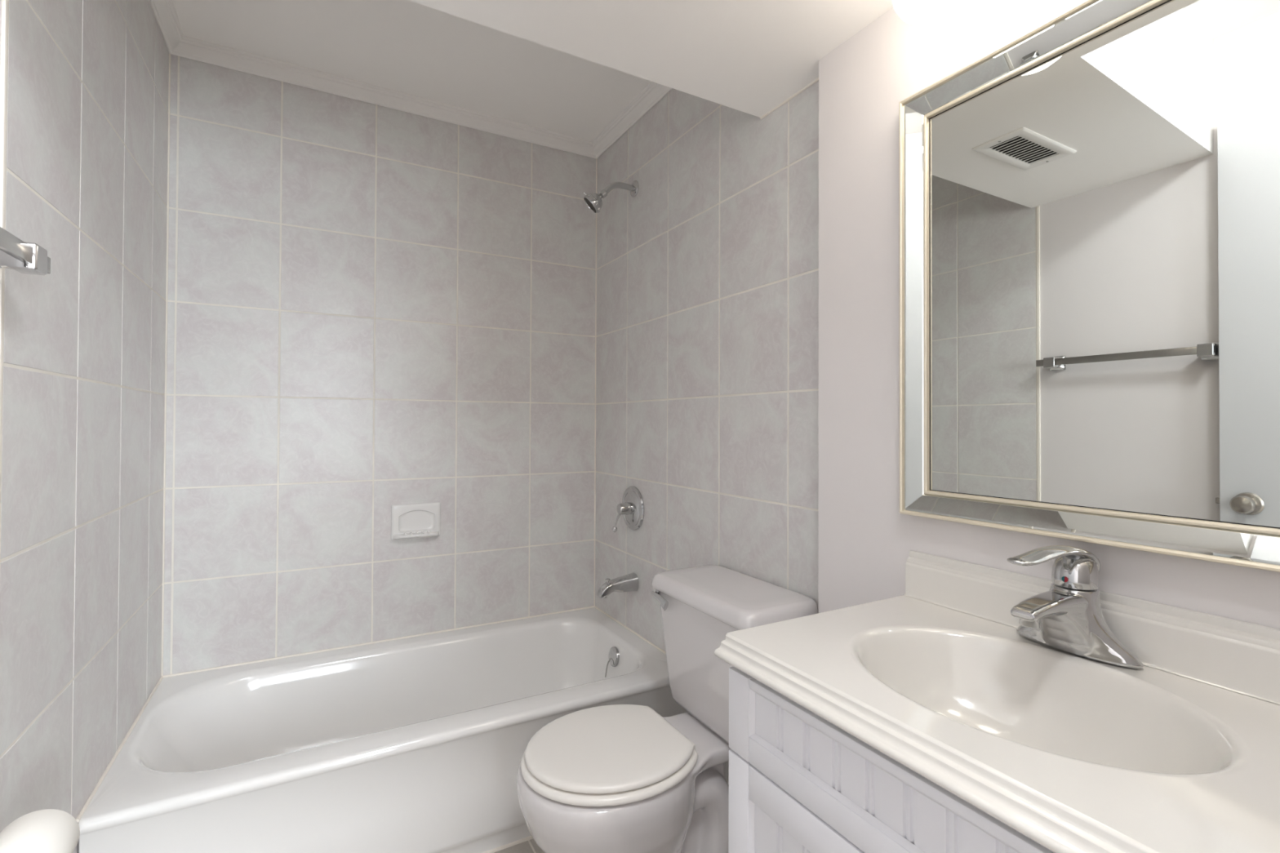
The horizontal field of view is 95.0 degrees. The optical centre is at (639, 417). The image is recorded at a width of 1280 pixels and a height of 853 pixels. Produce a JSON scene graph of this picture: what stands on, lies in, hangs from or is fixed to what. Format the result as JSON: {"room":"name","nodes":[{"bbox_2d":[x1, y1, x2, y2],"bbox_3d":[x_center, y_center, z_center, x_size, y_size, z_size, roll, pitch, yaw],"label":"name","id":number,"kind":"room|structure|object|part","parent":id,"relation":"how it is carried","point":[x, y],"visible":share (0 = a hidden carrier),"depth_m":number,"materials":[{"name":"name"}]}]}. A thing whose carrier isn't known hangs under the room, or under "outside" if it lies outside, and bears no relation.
{"room":"bathroom","nodes":[
{"label":"bathroom","id":0,"kind":"room"},
{"bbox_2d":[0,0,168,852],"bbox_3d":[-0.955,-0.018,0.754,0.100,2.440,2.540,1,-1,-29],"label":"wall","id":1,"kind":"structure","parent":0,"point":[83,403],"depth_m":1.21,"materials":[{"name":"tile"}]},
{"bbox_2d":[0,0,8,559],"bbox_3d":[-0.979,0.169,0.893,0.005,2.070,0.012,1,-1,-29],"label":"trim","id":2,"kind":"structure","parent":1,"relation":"attached to","point":[5,3],"depth_m":0.90,"materials":[{"name":"beige"}]},
{"bbox_2d":[0,226,50,275],"bbox_3d":[-0.812,-0.236,0.666,0.069,0.054,0.521,1,-1,-29],"label":"towel bar","id":3,"kind":"object","parent":1,"relation":"attached to","point":[17,255],"visible":1,"depth_m":0.84,"materials":[{"name":"silver metal"}]},
{"bbox_2d":[148,0,184,53],"bbox_3d":[-1.235,-1.207,1.425,0.045,0.050,1.112,1,-1,-29],"label":"trim","id":4,"kind":"structure","parent":1,"relation":"attached to","point":[165,13],"depth_m":1.78,"materials":[{"name":"white paint"}]},
{"bbox_2d":[482,835,533,852],"bbox_3d":[-0.503,1.212,1.589,1.524,0.012,0.012,1,-1,-29],"label":"trim","id":5,"kind":"structure","parent":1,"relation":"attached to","point":[527,838],"depth_m":1.66,"materials":[{"name":"beige"}]},
{"bbox_2d":[163,53,596,675],"bbox_3d":[-0.872,-0.001,2.271,1.524,2.440,0.030,1,-1,-29],"label":"wall","id":6,"kind":"structure","parent":0,"point":[371,308],"depth_m":2.17,"materials":[{"name":"tile"}]},
{"bbox_2d":[75,53,666,822],"bbox_3d":[-0.675,-0.168,1.920,1.528,2.013,0.782,1,-1,-29],"label":"trim","id":7,"kind":"structure","parent":6,"relation":"attached to","point":[85,806],"depth_m":1.89,"materials":[{"name":"beige"}]},
{"bbox_2d":[171,35,595,158],"bbox_3d":[-0.849,-1.196,2.251,1.524,0.050,0.045,1,-1,-29],"label":"trim","id":8,"kind":"structure","parent":6,"relation":"attached to","point":[188,47],"depth_m":2.16,"materials":[{"name":"white paint"}]},
{"bbox_2d":[391,502,440,540],"bbox_3d":[-0.851,0.396,2.236,0.179,0.132,0.046,1,-1,-29],"label":"soap dish","id":9,"kind":"object","parent":6,"relation":"attached to","point":[419,520],"visible":1,"depth_m":2.25,"materials":[{"name":"white ceramic"}]},
{"bbox_2d":[393,530,439,539],"bbox_3d":[-0.849,0.449,2.232,0.167,0.019,0.039,1,-1,-29],"label":"tray","id":10,"kind":"object","parent":9,"relation":"on","point":[397,535],"depth_m":2.23,"materials":[{"name":"white ceramic"}]},
{"bbox_2d":[172,0,651,141],"bbox_3d":[-0.253,-1.270,1.184,1.724,0.080,2.590,1,-1,-29],"label":"ceiling","id":11,"kind":"structure","parent":0,"point":[407,46],"depth_m":1.98,"materials":[{"name":"white paint"}]},
{"bbox_2d":[493,839,543,852],"bbox_3d":[-0.263,1.240,1.158,1.724,0.060,2.590,1,-1,-29],"label":"floor","id":12,"kind":"structure","parent":0,"point":[528,846],"depth_m":1.65,"materials":[{"name":"tile"}]},
{"bbox_2d":[78,607,687,852],"bbox_3d":[-0.677,1.025,1.903,1.518,0.380,0.782,1,-1,-29],"label":"bathtub","id":13,"kind":"object","parent":12,"relation":"on","point":[418,744],"visible":0.85,"depth_m":1.65,"materials":[{"name":"white ceramic"}]},
{"bbox_3d":[-0.119,0.943,2.213,0.032,0.067,0.006,1,-1,-41],"label":"trip lever","id":14,"kind":"part","parent":13,"relation":"part of","materials":[{"name":"silver metal"}]},
{"bbox_3d":[-0.100,0.910,2.228,0.023,0.072,0.072,1,-1,-29],"label":"overflow plate","id":15,"kind":"part","parent":13,"relation":"part of","materials":[{"name":"silver metal"}]},
{"bbox_2d":[515,564,817,852],"bbox_3d":[0.034,0.833,1.476,0.686,0.763,0.456,1,-1,-29],"label":"toilet","id":16,"kind":"object","parent":12,"relation":"on","point":[612,778],"visible":0.93,"depth_m":1.41,"materials":[{"name":"white ceramic"}]},
{"bbox_3d":[-0.086,0.808,1.409,0.398,0.018,0.378,1,-1,-29],"label":"seat","id":17,"kind":"part","parent":16,"relation":"part of","materials":[{"name":"white plastic"}]},
{"bbox_3d":[-0.086,0.788,1.410,0.380,0.018,0.360,1,-1,-29],"label":"lid","id":18,"kind":"part","parent":16,"relation":"part of","materials":[{"name":"white plastic"}]},
{"bbox_3d":[0.021,1.017,1.468,0.659,0.394,0.373,1,-1,-29],"label":"bowl","id":19,"kind":"part","parent":16,"relation":"part of","materials":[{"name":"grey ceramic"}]},
{"bbox_3d":[0.059,0.520,1.669,0.026,0.039,0.101,0,-1,-23],"label":"flush lever","id":20,"kind":"part","parent":16,"relation":"part of","materials":[{"name":"silver metal"}]},
{"bbox_3d":[0.236,0.656,1.590,0.210,0.324,0.422,1,-1,-29],"label":"tank","id":21,"kind":"part","parent":16,"relation":"part of","materials":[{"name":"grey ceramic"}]},
{"bbox_3d":[0.234,0.476,1.590,0.232,0.045,0.456,1,-1,-29],"label":"tank lid","id":22,"kind":"part","parent":16,"relation":"part of","materials":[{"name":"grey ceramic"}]},
{"bbox_2d":[728,666,1053,852],"bbox_3d":[0.493,0.794,0.765,0.476,0.829,0.610,1,-1,-29],"label":"vanity cabinet","id":23,"kind":"object","parent":12,"relation":"on","point":[799,782],"visible":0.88,"depth_m":0.75,"materials":[{"name":"white paint"}]},
{"bbox_3d":[0.219,0.813,0.788,0.020,0.588,0.304,1,-1,-29],"label":"door","id":24,"kind":"part","parent":23,"relation":"part of","materials":[{"name":"white paint"}]},
{"bbox_2d":[714,550,1279,852],"bbox_3d":[0.488,0.378,0.766,0.491,0.236,0.651,1,-1,-29],"label":"sink","id":25,"kind":"object","parent":23,"relation":"in","point":[1180,752],"visible":0.98,"depth_m":0.76,"materials":[{"name":"white ceramic"}]},
{"bbox_2d":[1006,545,1143,668],"bbox_3d":[0.620,0.266,0.836,0.152,0.158,0.189,0,-1,37],"label":"faucet","id":26,"kind":"object","parent":25,"relation":"on","point":[1068,617],"visible":1,"depth_m":0.84,"materials":[{"name":"silver metal"}]},
{"bbox_3d":[0.596,0.219,0.847,0.192,0.063,0.058,1,-1,-29],"label":"lever handle","id":27,"kind":"part","parent":26,"relation":"part of","materials":[{"name":"silver metal"}]},
{"bbox_3d":[0.601,0.299,0.850,0.170,0.093,0.165,1,-1,-29],"label":"spout","id":28,"kind":"part","parent":26,"relation":"part of","materials":[{"name":"silver metal"}]},
{"bbox_2d":[408,0,893,117],"bbox_3d":[-0.002,-1.049,0.726,1.528,0.370,1.308,1,-1,-29],"label":"ceiling","id":29,"kind":"structure","parent":0,"point":[748,56],"depth_m":1.31,"materials":[{"name":"white paint"}]},
{"bbox_2d":[595,80,818,785],"bbox_3d":[0.151,0.000,2.033,0.030,2.440,1.384,1,-1,-29],"label":"wall","id":30,"kind":"structure","parent":0,"point":[707,339],"depth_m":1.88,"materials":[{"name":"tile"}]},
{"bbox_2d":[583,180,638,213],"bbox_3d":[-0.120,-0.865,2.285,0.216,0.150,0.081,1,-1,-26],"label":"shower","id":31,"kind":"object","parent":30,"relation":"attached to","point":[593,201],"visible":1,"depth_m":2.26,"materials":[{"name":"silver metal"}]},
{"bbox_3d":[-0.085,-0.890,2.290,0.139,0.063,0.025,1,-1,-29],"label":"shower arm","id":32,"kind":"part","parent":31,"relation":"part of","materials":[{"name":"silver metal"}]},
{"bbox_2d":[597,572,638,598],"bbox_3d":[-0.089,0.648,2.260,0.155,0.078,0.065,1,-1,-29],"label":"tub spout","id":33,"kind":"object","parent":30,"relation":"attached to","point":[629,582],"visible":1,"depth_m":2.24,"materials":[{"name":"silver metal"}]},
{"bbox_2d":[611,485,644,532],"bbox_3d":[-0.058,0.361,2.293,0.073,0.184,0.174,1,-1,-29],"label":"shower valve","id":34,"kind":"object","parent":30,"relation":"attached to","point":[632,506],"visible":1,"depth_m":2.28,"materials":[{"name":"silver metal"}]},
{"bbox_3d":[-0.089,0.406,2.304,0.022,0.094,0.057,1,-1,-39],"label":"lever","id":35,"kind":"part","parent":34,"relation":"part of","materials":[{"name":"silver metal"}]},
{"bbox_2d":[591,81,672,158],"bbox_3d":[0.057,-1.194,2.146,0.045,0.050,1.112,1,-1,-29],"label":"trim","id":36,"kind":"structure","parent":30,"relation":"attached to","point":[654,92],"depth_m":2.31,"materials":[{"name":"white paint"}]},
{"bbox_2d":[760,77,818,119],"bbox_3d":[0.410,-0.853,1.548,0.008,0.008,0.272,1,-1,-29],"label":"trim","id":37,"kind":"structure","parent":30,"relation":"attached to","point":[817,79],"depth_m":1.56,"materials":[{"name":"beige"}]},
{"bbox_2d":[817,0,1279,628],"bbox_3d":[0.766,-0.009,0.922,0.138,2.440,1.156,1,-1,-29],"label":"wall","id":38,"kind":"structure","parent":0,"point":[865,543],"depth_m":1.24,"materials":[{"name":"white paint"}]},
{"bbox_2d":[898,0,1279,572],"bbox_3d":[0.691,-0.224,0.887,0.030,0.824,0.666,1,-1,-29],"label":"wall mirror","id":39,"kind":"object","parent":38,"relation":"attached to","point":[1090,202],"visible":1,"depth_m":0.89,"materials":[{"name":"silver metal"}]},
{"bbox_2d":[904,550,1279,704],"bbox_3d":[0.691,0.305,0.880,0.027,0.086,0.651,1,-1,-29],"label":"backsplash","id":40,"kind":"structure","parent":38,"relation":"attached to","point":[1242,657],"depth_m":0.82,"materials":[{"name":"white ceramic"}]},
{"bbox_3d":[-0.871,0.610,0.784,0.094,0.040,0.156,1,-1,-29],"label":"toilet paper holder","id":41,"kind":"object","parent":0,"visible":0},
{"bbox_2d":[0,808,79,852],"bbox_3d":[-0.843,0.610,0.800,0.093,0.093,0.100,1,-1,-29],"label":"toilet paper roll","id":42,"kind":"object","parent":41,"relation":"on","point":[48,830],"visible":1,"depth_m":0.81,"materials":[{"name":"white paper"}]}
]}

